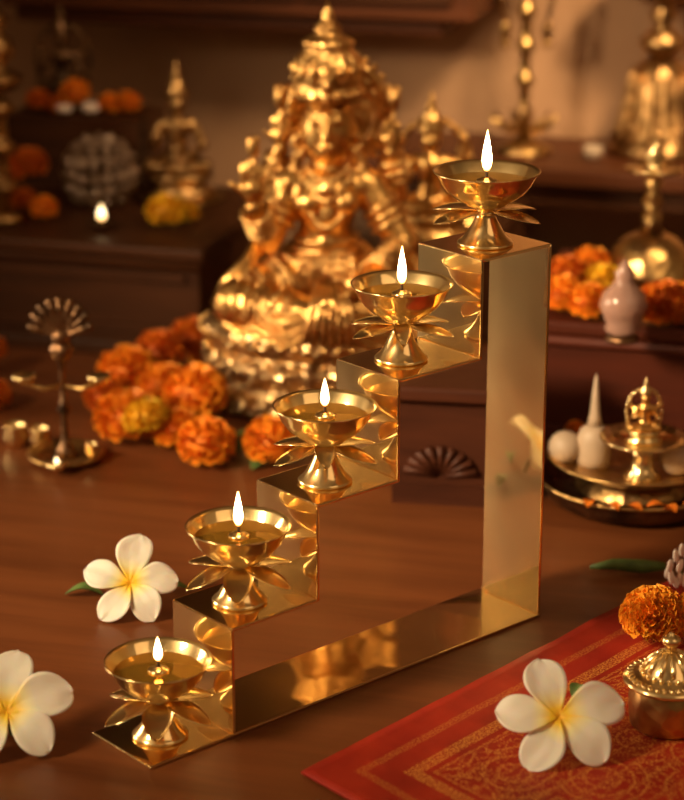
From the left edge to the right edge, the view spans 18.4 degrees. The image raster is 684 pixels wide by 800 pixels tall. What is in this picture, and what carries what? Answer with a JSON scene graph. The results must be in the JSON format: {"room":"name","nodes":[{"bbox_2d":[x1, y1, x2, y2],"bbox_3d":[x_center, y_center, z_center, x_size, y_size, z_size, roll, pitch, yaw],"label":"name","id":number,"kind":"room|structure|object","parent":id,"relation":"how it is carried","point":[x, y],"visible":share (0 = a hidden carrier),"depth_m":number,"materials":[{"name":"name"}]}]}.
{"room":"home prayer room","nodes":[
{"label":"home prayer room","id":0,"kind":"room"},
{"bbox_2d":[0,0,683,258],"bbox_3d":[0.013,-0.636,2.327,4.400,2.450,0.101,5,19,14],"label":"wall","id":1,"kind":"structure","parent":0,"point":[230,76],"depth_m":2.35,"materials":[{"name":"beige paint"}]},
{"bbox_2d":[0,0,496,36],"bbox_3d":[-0.105,-0.706,2.199,0.529,0.626,0.150,5,19,14],"label":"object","id":2,"kind":"structure","parent":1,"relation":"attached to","point":[423,18],"depth_m":2.24,"materials":[{"name":"brown wood"}]},
{"bbox_2d":[367,129,683,213],"bbox_3d":[0.345,-0.233,2.220,0.680,0.042,0.169,5,19,14],"label":"wall ledge","id":3,"kind":"object","parent":1,"relation":"attached to","point":[567,178],"visible":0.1,"depth_m":2.18,"materials":[{"name":"brown wood"}]},
{"bbox_2d":[489,0,558,157],"bbox_3d":[0.193,-0.368,2.213,0.074,0.218,0.070,0,19,0],"label":"brass lamp","id":4,"kind":"object","parent":3,"relation":"on","point":[523,144],"visible":1,"depth_m":2.22,"materials":[{"name":"gold metal"}]},
{"bbox_2d":[583,144,602,160],"bbox_3d":[0.262,-0.258,2.208,0.021,0.014,0.021,0,19,0],"label":"cup","id":5,"kind":"object","parent":3,"relation":"on","point":[593,152],"visible":1,"depth_m":2.20,"materials":[{"name":"ceramic"}]},
{"bbox_2d":[606,0,683,162],"bbox_3d":[0.334,-0.372,2.207,0.132,0.230,0.132,0,19,0],"label":"bell","id":6,"kind":"object","parent":3,"relation":"on","point":[653,98],"visible":1,"depth_m":2.19,"materials":[{"name":"gold metal"}]},
{"bbox_3d":[-0.453,1.097,1.074,4.400,0.040,3.700,5,19,14],"label":"floor","id":7,"kind":"structure","parent":0,"visible":0},
{"bbox_2d":[0,342,683,799],"bbox_3d":[-0.235,0.465,1.718,2.300,0.750,1.780,5,19,14],"label":"wooden table","id":8,"kind":"object","parent":7,"relation":"on","point":[382,561],"visible":0.29,"depth_m":1.52,"materials":[{"name":"brown wood"}]},
{"bbox_2d":[0,337,8,357],"bbox_3d":[-0.331,-0.049,1.987,0.033,0.027,0.034,8,20,24],"label":"flower","id":9,"kind":"object","parent":8,"relation":"on","point":[3,349],"visible":1,"depth_m":1.98,"materials":[{"name":"orange plant"}]},
{"bbox_2d":[0,379,12,408],"bbox_3d":[-0.314,-0.007,1.896,0.036,0.027,0.037,7,20,20],"label":"flower","id":10,"kind":"object","parent":8,"relation":"on","point":[5,391],"visible":1,"depth_m":1.89,"materials":[{"name":"orange plant"}]},
{"bbox_2d":[2,419,27,447],"bbox_3d":[-0.279,0.030,1.804,0.022,0.020,0.022,0,19,0],"label":"brass cup","id":11,"kind":"object","parent":8,"relation":"on","point":[15,432],"visible":1,"depth_m":1.80,"materials":[{"name":"brown metal"}]},
{"bbox_2d":[0,650,73,756],"bbox_3d":[-0.199,0.187,1.286,0.072,0.051,0.051,-8,20,-22],"label":"flower","id":12,"kind":"object","parent":8,"relation":"on","point":[28,699],"visible":1,"depth_m":1.29,"materials":[{"name":"white plant"}]},
{"bbox_2d":[27,423,50,445],"bbox_3d":[-0.258,0.032,1.802,0.020,0.018,0.020,0,19,0],"label":"brass cup","id":13,"kind":"object","parent":8,"relation":"on","point":[38,433],"visible":0.95,"depth_m":1.80,"materials":[{"name":"brown metal"}]},
{"bbox_2d":[11,296,110,469],"bbox_3d":[-0.229,-0.017,1.750,0.072,0.143,0.066,12,22,32],"label":"brass lamp","id":14,"kind":"object","parent":8,"relation":"on","point":[59,322],"visible":0.99,"depth_m":1.74,"materials":[{"name":"brown metal"}]},
{"bbox_2d":[46,456,66,471],"bbox_3d":[-0.234,0.052,1.734,0.017,0.012,0.017,0,19,0],"label":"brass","id":15,"kind":"object","parent":14,"relation":"on","point":[56,465],"visible":1,"depth_m":1.73,"materials":[{"name":"brown metal"}]},
{"bbox_2d":[26,438,104,469],"bbox_3d":[-0.232,0.047,1.773,0.066,0.008,0.066,0,19,0],"label":"tray","id":16,"kind":"object","parent":14,"relation":"attached to","point":[70,450],"depth_m":1.77,"materials":[{"name":"gold metal"}]},
{"bbox_2d":[84,441,98,456],"bbox_3d":[-0.209,0.042,1.765,0.012,0.011,0.012,0,19,0],"label":"brass cup","id":17,"kind":"object","parent":14,"relation":"on","point":[91,449],"visible":1,"depth_m":1.76,"materials":[{"name":"brown metal"}]},
{"bbox_2d":[65,582,103,594],"bbox_3d":[-0.183,0.136,1.505,0.028,0.008,0.012,1,19,4],"label":"greens","id":18,"kind":"object","parent":8,"relation":"on","point":[83,585],"visible":0.88,"depth_m":1.51,"materials":[{"name":"green plant"}]},
{"bbox_2d":[82,380,124,410],"bbox_3d":[-0.212,-0.005,1.886,0.040,0.029,0.040,-13,22,-33],"label":"flower","id":19,"kind":"object","parent":8,"relation":"on","point":[91,395],"visible":0.55,"depth_m":1.88,"materials":[{"name":"orange plant"}]},
{"bbox_2d":[92,387,152,442],"bbox_3d":[-0.184,0.011,1.812,0.060,0.042,0.060,-9,20,-24],"label":"flower","id":20,"kind":"object","parent":8,"relation":"on","point":[108,418],"visible":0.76,"depth_m":1.80,"materials":[{"name":"orange plant"}]},
{"bbox_2d":[121,396,169,432],"bbox_3d":[-0.167,0.013,1.789,0.041,0.033,0.041,-12,22,-31],"label":"flower","id":21,"kind":"object","parent":20,"relation":"on","point":[145,414],"visible":1,"depth_m":1.78,"materials":[{"name":"plant"}]},
{"bbox_2d":[96,344,156,387],"bbox_3d":[-0.195,-0.029,1.910,0.057,0.042,0.058,-14,23,-36],"label":"flower","id":22,"kind":"object","parent":8,"relation":"on","point":[126,364],"visible":0.7,"depth_m":1.90,"materials":[{"name":"orange plant"}]},
{"bbox_2d":[134,328,185,364],"bbox_3d":[-0.167,-0.048,1.936,0.050,0.037,0.050,-13,23,-34],"label":"flower","id":23,"kind":"object","parent":22,"relation":"on","point":[165,345],"visible":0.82,"depth_m":1.92,"materials":[{"name":"orange plant"}]},
{"bbox_2d":[83,534,178,621],"bbox_3d":[-0.148,0.125,1.474,0.054,0.048,0.055,-16,24,-39],"label":"flower","id":24,"kind":"object","parent":8,"relation":"on","point":[142,586],"visible":1,"depth_m":1.47,"materials":[{"name":"white plant"}]},
{"bbox_2d":[0,184,277,362],"bbox_3d":[-0.370,-0.152,2.202,0.567,0.112,0.268,5,19,14],"label":"wooden cabinet","id":25,"kind":"object","parent":8,"relation":"on","point":[134,276],"visible":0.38,"depth_m":2.05,"materials":[{"name":"brown wood"}]},
{"bbox_2d":[0,9,24,226],"bbox_3d":[-0.337,-0.281,2.066,0.052,0.220,0.052,0,19,0],"label":"lamp","id":26,"kind":"object","parent":25,"relation":"on","point":[10,79],"visible":1,"depth_m":2.06,"materials":[{"name":"brown metal"}]},
{"bbox_2d":[0,9,21,93],"bbox_3d":[-0.337,-0.343,2.045,0.052,0.090,0.052,0,19,0],"label":"tray","id":27,"kind":"object","parent":26,"relation":"on","point":[10,79],"depth_m":2.04,"materials":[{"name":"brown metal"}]},
{"bbox_2d":[11,187,37,208],"bbox_3d":[-0.324,-0.205,2.146,0.030,0.021,0.029,-4,19,-13],"label":"flower","id":28,"kind":"object","parent":25,"relation":"on","point":[23,196],"visible":0.88,"depth_m":2.14,"materials":[{"name":"plant"}]},
{"bbox_2d":[9,155,26,181],"bbox_3d":[-0.336,-0.234,2.136,0.036,0.026,0.035,6,19,17],"label":"flower","id":29,"kind":"object","parent":28,"relation":"on","point":[17,169],"visible":0.52,"depth_m":2.13,"materials":[{"name":"plant"}]},
{"bbox_2d":[13,146,49,175],"bbox_3d":[-0.319,-0.243,2.155,0.042,0.030,0.041,1,19,2],"label":"flower","id":30,"kind":"object","parent":28,"relation":"on","point":[36,161],"visible":0.83,"depth_m":2.14,"materials":[{"name":"orange plant"}]},
{"bbox_2d":[29,195,58,217],"bbox_3d":[-0.297,-0.193,2.108,0.031,0.022,0.030,-10,21,-27],"label":"flower","id":31,"kind":"object","parent":25,"relation":"on","point":[42,205],"visible":1,"depth_m":2.10,"materials":[{"name":"orange plant"}]},
{"bbox_2d":[7,105,165,191],"bbox_3d":[-0.274,-0.275,2.276,0.146,0.075,0.090,5,19,14],"label":"wooden step","id":32,"kind":"structure","parent":25,"relation":"on","point":[53,133],"depth_m":2.24,"materials":[{"name":"brown wood"}]},
{"bbox_2d":[25,89,50,107],"bbox_3d":[-0.322,-0.320,2.239,0.028,0.020,0.028,12,22,31],"label":"flower","id":33,"kind":"object","parent":32,"relation":"on","point":[37,98],"visible":1,"depth_m":2.23,"materials":[{"name":"plant"}]},
{"bbox_2d":[46,94,67,111],"bbox_3d":[-0.301,-0.315,2.241,0.026,0.019,0.026,-16,24,-39],"label":"flower","id":34,"kind":"object","parent":32,"relation":"on","point":[56,99],"visible":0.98,"depth_m":2.23,"materials":[{"name":"plant"}]},
{"bbox_2d":[33,4,92,109],"bbox_3d":[-0.300,-0.369,2.262,0.064,0.110,0.045,0,19,0],"label":"bronze figurine","id":35,"kind":"object","parent":32,"relation":"on","point":[61,56],"visible":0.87,"depth_m":2.26,"materials":[{"name":"brown metal"}]},
{"bbox_2d":[55,103,73,112],"bbox_3d":[-0.294,-0.310,2.237,0.019,0.010,0.021,0,19,0],"label":"flower","id":36,"kind":"object","parent":32,"relation":"on","point":[63,108],"visible":1,"depth_m":2.23,"materials":[{"name":"white plant"}]},
{"bbox_2d":[58,78,89,103],"bbox_3d":[-0.283,-0.327,2.235,0.034,0.027,0.034,-4,19,-12],"label":"flower","id":37,"kind":"object","parent":32,"relation":"on","point":[74,90],"visible":1,"depth_m":2.23,"materials":[{"name":"orange plant"}]},
{"bbox_2d":[82,102,98,112],"bbox_3d":[-0.266,-0.310,2.237,0.019,0.010,0.021,0,19,0],"label":"flower","id":38,"kind":"object","parent":32,"relation":"on","point":[88,107],"visible":1,"depth_m":2.23,"materials":[{"name":"white plant"}]},
{"bbox_2d":[97,92,119,111],"bbox_3d":[-0.246,-0.316,2.240,0.028,0.020,0.028,-3,19,-10],"label":"flower","id":39,"kind":"object","parent":32,"relation":"on","point":[108,102],"visible":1,"depth_m":2.23,"materials":[{"name":"orange plant"}]},
{"bbox_2d":[116,91,141,111],"bbox_3d":[-0.227,-0.317,2.240,0.031,0.022,0.030,2,19,5],"label":"flower","id":40,"kind":"object","parent":32,"relation":"on","point":[127,102],"visible":1,"depth_m":2.23,"materials":[{"name":"orange plant"}]},
{"bbox_2d":[59,132,139,208],"bbox_3d":[-0.248,-0.234,2.159,0.082,0.077,0.082,0,19,0],"label":"disc","id":41,"kind":"object","parent":25,"relation":"on","point":[115,146],"visible":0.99,"depth_m":2.14,"materials":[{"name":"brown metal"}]},
{"bbox_2d":[88,204,114,229],"bbox_3d":[-0.235,-0.180,2.067,0.026,0.026,0.026,0,19,0],"label":"lamp","id":42,"kind":"object","parent":25,"relation":"on","point":[101,222],"visible":1,"depth_m":2.06,"materials":[{"name":"brown metal"}]},
{"bbox_2d":[144,192,186,224],"bbox_3d":[-0.174,-0.189,2.078,0.043,0.032,0.043,10,21,28],"label":"flower","id":43,"kind":"object","parent":25,"relation":"on","point":[163,208],"visible":1,"depth_m":2.07,"materials":[{"name":"yellow plant"}]},
{"bbox_2d":[135,189,223,205],"bbox_3d":[-0.168,-0.209,2.189,0.092,0.004,0.092,0,19,0],"label":"dish","id":44,"kind":"object","parent":25,"relation":"on","point":[219,195],"visible":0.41,"depth_m":2.17,"materials":[{"name":"gold metal"}]},
{"bbox_2d":[141,58,216,200],"bbox_3d":[-0.169,-0.281,2.173,0.079,0.142,0.058,0,19,0],"label":"figurine","id":45,"kind":"object","parent":44,"relation":"on","point":[180,171],"visible":0.99,"depth_m":2.17,"materials":[{"name":"brown metal"}]},
{"bbox_2d":[184,202,199,220],"bbox_3d":[-0.153,-0.188,2.099,0.024,0.018,0.024,-17,25,-42],"label":"flower","id":46,"kind":"object","parent":25,"relation":"on","point":[193,212],"visible":0.62,"depth_m":2.09,"materials":[{"name":"plant"}]},
{"bbox_2d":[137,362,178,398],"bbox_3d":[-0.157,-0.015,1.882,0.049,0.035,0.050,-8,20,-21],"label":"flower","id":47,"kind":"object","parent":8,"relation":"on","point":[151,382],"visible":0.48,"depth_m":1.87,"materials":[{"name":"orange plant"}]},
{"bbox_2d":[151,407,195,446],"bbox_3d":[-0.142,0.022,1.800,0.044,0.032,0.044,2,19,5],"label":"flower","id":48,"kind":"object","parent":8,"relation":"on","point":[167,436],"visible":0.59,"depth_m":1.79,"materials":[{"name":"orange plant"}]},
{"bbox_2d":[177,581,190,590],"bbox_3d":[-0.119,0.134,1.512,0.022,0.006,0.010,-2,19,-5],"label":"greens","id":49,"kind":"object","parent":8,"relation":"on","point":[180,584],"visible":0.31,"depth_m":1.51,"materials":[{"name":"green plant"}]},
{"bbox_2d":[169,315,205,354],"bbox_3d":[-0.139,-0.060,1.988,0.050,0.039,0.052,13,22,33],"label":"flower","id":50,"kind":"object","parent":8,"relation":"on","point":[192,337],"visible":0.5,"depth_m":1.97,"materials":[{"name":"orange plant"}]},
{"bbox_2d":[160,362,227,415],"bbox_3d":[-0.128,-0.009,1.832,0.058,0.045,0.060,-4,19,-13],"label":"flower","id":51,"kind":"object","parent":8,"relation":"on","point":[197,387],"visible":0.96,"depth_m":1.82,"materials":[{"name":"orange plant"}]},
{"bbox_2d":[186,354,202,362],"bbox_3d":[-0.129,-0.051,2.018,0.043,0.030,0.043,8,20,23],"label":"flower","id":52,"kind":"object","parent":8,"relation":"on","point":[195,358],"visible":0.06,"depth_m":2.01,"materials":[{"name":"orange plant"}]},
{"bbox_2d":[176,414,236,465],"bbox_3d":[-0.113,0.032,1.756,0.051,0.039,0.053,-3,19,-10],"label":"flower","id":53,"kind":"object","parent":8,"relation":"on","point":[205,439],"visible":1,"depth_m":1.74,"materials":[{"name":"orange plant"}]},
{"bbox_2d":[235,429,244,454],"bbox_3d":[-0.093,0.033,1.793,0.026,0.013,0.045,-3,19,-9],"label":"greens","id":54,"kind":"object","parent":8,"relation":"on","point":[239,434],"visible":0.31,"depth_m":1.78,"materials":[{"name":"green plant"}]},
{"bbox_2d":[249,453,261,469],"bbox_3d":[-0.066,0.048,1.762,0.020,0.010,0.035,10,21,28],"label":"greens","id":55,"kind":"object","parent":8,"relation":"on","point":[253,464],"visible":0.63,"depth_m":1.75,"materials":[{"name":"green plant"}]},
{"bbox_2d":[241,414,297,462],"bbox_3d":[-0.059,0.031,1.761,0.050,0.038,0.052,15,23,37],"label":"flower","id":56,"kind":"object","parent":8,"relation":"on","point":[259,438],"visible":0.8,"depth_m":1.75,"materials":[{"name":"orange plant"}]},
{"bbox_2d":[197,1,418,419],"bbox_3d":[-0.016,-0.175,1.882,0.219,0.360,0.196,-11,21,-29],"label":"statue","id":57,"kind":"object","parent":8,"relation":"on","point":[278,324],"visible":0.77,"depth_m":1.86,"materials":[{"name":"gold metal"}]},
{"bbox_2d":[220,297,417,350],"bbox_3d":[-0.011,-0.069,1.847,0.193,0.055,0.050,0,19,0],"label":"drapery","id":58,"kind":"object","parent":57,"relation":"hanging from","point":[246,323],"depth_m":1.84,"materials":[{"name":"gold metal"}]},
{"bbox_2d":[93,232,550,769],"bbox_3d":[-0.008,0.052,1.348,0.337,0.268,0.060,-16,24,-39],"label":"lamp stand","id":59,"kind":"object","parent":8,"relation":"on","point":[520,273],"visible":0.84,"depth_m":1.39,"materials":[{"name":"gold metal"}]},
{"bbox_2d":[104,637,212,746],"bbox_3d":[-0.112,0.175,1.292,0.066,0.066,0.066,0,19,0],"label":"oil lamp","id":60,"kind":"object","parent":59,"relation":"on","point":[158,675],"visible":1,"depth_m":1.29,"materials":[{"name":"gold metal"}]},
{"bbox_2d":[185,492,291,610],"bbox_3d":[-0.064,0.090,1.309,0.066,0.073,0.066,0,19,0],"label":"oil lamp","id":61,"kind":"object","parent":59,"relation":"on","point":[239,541],"visible":1,"depth_m":1.31,"materials":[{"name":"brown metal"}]},
{"bbox_2d":[272,379,376,489],"bbox_3d":[-0.011,0.018,1.332,0.068,0.069,0.068,-1,19,-2],"label":"oil lamp","id":62,"kind":"object","parent":59,"relation":"on","point":[324,422],"visible":1,"depth_m":1.33,"materials":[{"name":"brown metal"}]},
{"bbox_2d":[350,247,453,366],"bbox_3d":[0.038,-0.062,1.354,0.066,0.075,0.066,17,25,40],"label":"oil lamp","id":63,"kind":"object","parent":59,"relation":"on","point":[401,301],"visible":1,"depth_m":1.35,"materials":[{"name":"gold metal"}]},
{"bbox_2d":[432,130,540,249],"bbox_3d":[0.094,-0.139,1.376,0.071,0.076,0.071,0,19,0],"label":"oil lamp","id":64,"kind":"object","parent":59,"relation":"on","point":[486,187],"visible":1,"depth_m":1.38,"materials":[{"name":"gold metal"}]},
{"bbox_2d":[392,351,486,507],"bbox_3d":[0.096,0.022,1.706,0.106,0.098,0.108,3,19,9],"label":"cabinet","id":65,"kind":"object","parent":8,"relation":"on","point":[443,413],"visible":0.46,"depth_m":1.66,"materials":[{"name":"brown wood"}]},
{"bbox_2d":[417,199,529,342],"bbox_3d":[0.124,-0.144,2.179,0.114,0.112,0.208,5,19,14],"label":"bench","id":66,"kind":"object","parent":8,"relation":"on","point":[508,225],"visible":0.02,"depth_m":2.10,"materials":[{"name":"brown wood"}]},
{"bbox_2d":[398,91,474,242],"bbox_3d":[0.085,-0.226,2.024,0.083,0.142,0.058,4,19,11],"label":"figurine","id":67,"kind":"object","parent":66,"relation":"on","point":[430,194],"visible":0.61,"depth_m":2.02,"materials":[{"name":"gold metal"}]},
{"bbox_2d":[443,128,475,226],"bbox_3d":[0.120,-0.222,2.086,0.051,0.095,0.040,5,19,13],"label":"figurine","id":68,"kind":"object","parent":66,"relation":"on","point":[458,151],"visible":0.04,"depth_m":2.08,"materials":[{"name":"gold metal"}]},
{"bbox_2d":[301,572,683,799],"bbox_3d":[0.289,0.210,1.288,0.517,0.003,0.477,-16,24,-39],"label":"cloth","id":69,"kind":"object","parent":8,"relation":"on","point":[455,746],"visible":0.7,"depth_m":1.28,"materials":[{"name":"red fabric"}]},
{"bbox_2d":[495,658,624,771],"bbox_3d":[0.133,0.190,1.273,0.067,0.049,0.063,-16,24,-39],"label":"flower","id":70,"kind":"object","parent":69,"relation":"on","point":[595,705],"visible":1,"depth_m":1.27,"materials":[{"name":"white plant"}]},
{"bbox_2d":[570,682,582,696],"bbox_3d":[0.148,0.182,1.334,0.011,0.006,0.010,-7,20,-19],"label":"greens","id":71,"kind":"object","parent":69,"relation":"on","point":[574,687],"visible":0.85,"depth_m":1.33,"materials":[{"name":"green plant"}]},
{"bbox_2d":[618,583,683,641],"bbox_3d":[0.209,0.142,1.418,0.047,0.038,0.047,8,20,22],"label":"flower","id":72,"kind":"object","parent":69,"relation":"on","point":[650,611],"visible":1,"depth_m":1.40,"materials":[{"name":"orange plant"}]},
{"bbox_2d":[623,632,683,739],"bbox_3d":[0.202,0.172,1.302,0.058,0.063,0.058,0,19,0],"label":"brass pot","id":73,"kind":"object","parent":69,"relation":"on","point":[655,682],"visible":1,"depth_m":1.29,"materials":[{"name":"gold metal"}]},
{"bbox_2d":[665,543,683,587],"bbox_3d":[0.240,0.120,1.506,0.019,0.037,0.015,0,19,0],"label":"jasmine spray","id":74,"kind":"object","parent":69,"relation":"on","point":[669,574],"visible":1,"depth_m":1.50,"materials":[{"name":"white plant"}]},
{"bbox_2d":[678,592,683,637],"bbox_3d":[0.243,0.143,1.417,0.047,0.036,0.046,-3,19,-8],"label":"flower","id":75,"kind":"object","parent":69,"relation":"on","point":[681,634],"visible":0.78,"depth_m":1.41,"materials":[{"name":"orange plant"}]},
{"bbox_2d":[544,456,683,525],"bbox_3d":[0.233,0.069,1.685,0.156,0.022,0.156,0,19,0],"label":"plate","id":76,"kind":"object","parent":8,"relation":"on","point":[560,487],"visible":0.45,"depth_m":1.63,"materials":[{"name":"brown metal"}]},
{"bbox_2d":[583,498,594,506],"bbox_3d":[0.189,0.078,1.618,0.011,0.004,0.011,-11,22,-30],"label":"petal","id":77,"kind":"object","parent":76,"relation":"on","point":[587,502],"visible":1,"depth_m":1.61,"materials":[{"name":"orange plant"}]},
{"bbox_2d":[607,501,619,509],"bbox_3d":[0.207,0.080,1.611,0.011,0.004,0.011,6,19,16],"label":"petal","id":78,"kind":"object","parent":76,"relation":"on","point":[615,504],"visible":1,"depth_m":1.61,"materials":[{"name":"orange plant"}]},
{"bbox_2d":[546,425,683,507],"bbox_3d":[0.233,0.056,1.681,0.141,0.028,0.141,0,19,0],"label":"plate","id":79,"kind":"object","parent":76,"relation":"on","point":[606,485],"visible":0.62,"depth_m":1.65,"materials":[{"name":"gold metal"}]},
{"bbox_2d":[549,430,578,462],"bbox_3d":[0.177,0.037,1.674,0.027,0.026,0.027,0,19,0],"label":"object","id":80,"kind":"object","parent":79,"relation":"on","point":[563,445],"visible":1,"depth_m":1.66,"materials":[{"name":"food"}]},
{"bbox_2d":[564,420,584,434],"bbox_3d":[0.191,0.023,1.727,0.019,0.014,0.018,-14,23,-36],"label":"flower","id":81,"kind":"object","parent":79,"relation":"on","point":[574,426],"visible":0.65,"depth_m":1.72,"materials":[{"name":"orange plant"}]},
{"bbox_2d":[577,373,610,468],"bbox_3d":[0.199,0.015,1.663,0.027,0.076,0.027,0,19,0],"label":"cone","id":82,"kind":"object","parent":79,"relation":"on","point":[594,453],"visible":0.96,"depth_m":1.66,"materials":[{"name":"ceramic"}]},
{"bbox_2d":[599,422,683,482],"bbox_3d":[0.234,0.044,1.640,0.069,0.034,0.069,0,19,0],"label":"stand","id":83,"kind":"object","parent":79,"relation":"on","point":[642,470],"visible":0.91,"depth_m":1.64,"materials":[{"name":"gold metal"}]},
{"bbox_2d":[599,422,683,452],"bbox_3d":[0.234,0.032,1.636,0.069,0.008,0.069,0,19,0],"label":"tray","id":84,"kind":"object","parent":83,"relation":"on","point":[614,435],"depth_m":1.64,"materials":[{"name":"gold metal"}]},
{"bbox_2d":[625,377,663,444],"bbox_3d":[0.234,0.007,1.628,0.030,0.052,0.021,0,19,0],"label":"figurine","id":85,"kind":"object","parent":83,"relation":"on","point":[644,431],"visible":1,"depth_m":1.63,"materials":[{"name":"gold metal"}]},
{"bbox_2d":[659,447,683,474],"bbox_3d":[0.262,0.045,1.648,0.029,0.028,0.029,0,19,0],"label":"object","id":86,"kind":"object","parent":79,"relation":"on","point":[672,462],"visible":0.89,"depth_m":1.64,"materials":[{"name":"food"}]},
{"bbox_2d":[627,502,641,510],"bbox_3d":[0.223,0.081,1.608,0.011,0.004,0.011,1,19,2],"label":"petal","id":87,"kind":"object","parent":76,"relation":"on","point":[636,505],"visible":1,"depth_m":1.61,"materials":[{"name":"orange plant"}]},
{"bbox_2d":[647,500,663,506],"bbox_3d":[0.239,0.080,1.612,0.011,0.004,0.011,14,23,36],"label":"petal","id":88,"kind":"object","parent":76,"relation":"on","point":[653,502],"visible":1,"depth_m":1.61,"materials":[{"name":"orange plant"}]},
{"bbox_2d":[665,503,676,512],"bbox_3d":[0.250,0.082,1.607,0.011,0.004,0.011,7,20,20],"label":"petal","id":89,"kind":"object","parent":76,"relation":"on","point":[673,507],"visible":1,"depth_m":1.60,"materials":[{"name":"orange plant"}]},
{"bbox_2d":[545,249,683,439],"bbox_3d":[0.403,-0.037,1.865,0.467,0.108,0.248,5,19,14],"label":"altar","id":90,"kind":"object","parent":8,"relation":"on","point":[578,350],"visible":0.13,"depth_m":1.79,"materials":[{"name":"brown wood"}]},
{"bbox_2d":[550,273,580,310],"bbox_3d":[0.188,-0.092,1.804,0.042,0.031,0.042,4,19,11],"label":"flower","id":91,"kind":"object","parent":90,"relation":"on","point":[560,285],"visible":0.56,"depth_m":1.79,"materials":[{"name":"orange plant"}]},
{"bbox_2d":[550,254,587,282],"bbox_3d":[0.198,-0.112,1.861,0.044,0.031,0.043,-6,20,-18],"label":"flower","id":92,"kind":"object","parent":90,"relation":"on","point":[570,264],"visible":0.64,"depth_m":1.85,"materials":[{"name":"orange plant"}]},
{"bbox_2d":[565,282,606,318],"bbox_3d":[0.208,-0.085,1.785,0.040,0.028,0.040,9,21,25],"label":"flower","id":93,"kind":"object","parent":90,"relation":"on","point":[585,300],"visible":0.84,"depth_m":1.77,"materials":[{"name":"orange plant"}]},
{"bbox_2d":[573,245,611,266],"bbox_3d":[0.224,-0.124,1.899,0.039,0.030,0.041,-1,19,-4],"label":"flower","id":94,"kind":"object","parent":90,"relation":"on","point":[590,256],"visible":0.41,"depth_m":1.89,"materials":[{"name":"orange plant"}]},
{"bbox_2d":[583,262,617,287],"bbox_3d":[0.229,-0.106,1.852,0.037,0.027,0.038,16,24,40],"label":"flower","id":95,"kind":"object","parent":90,"relation":"on","point":[600,273],"visible":0.59,"depth_m":1.84,"materials":[{"name":"plant"}]},
{"bbox_2d":[599,258,647,344],"bbox_3d":[0.230,-0.082,1.721,0.040,0.069,0.040,0,19,0],"label":"jar","id":96,"kind":"object","parent":90,"relation":"on","point":[623,305],"visible":1,"depth_m":1.71,"materials":[{"name":"pink ceramic"}]},
{"bbox_2d":[610,132,683,287],"bbox_3d":[0.279,-0.176,1.897,0.084,0.135,0.084,0,19,0],"label":"brass lamp","id":97,"kind":"object","parent":90,"relation":"on","point":[653,253],"visible":0.94,"depth_m":1.89,"materials":[{"name":"gold metal"}]},
{"bbox_2d":[641,278,683,324],"bbox_3d":[0.269,-0.083,1.765,0.049,0.036,0.050,0,19,-1],"label":"flower","id":98,"kind":"object","parent":90,"relation":"on","point":[675,297],"visible":0.85,"depth_m":1.75,"materials":[{"name":"orange plant"}]},
{"bbox_2d":[590,558,665,572],"bbox_3d":[0.208,0.121,1.543,0.055,0.011,0.010,-1,19,-2],"label":"leaf","id":99,"kind":"object","parent":8,"relation":"on","point":[628,565],"visible":0.99,"depth_m":1.54,"materials":[{"name":"green plant"}]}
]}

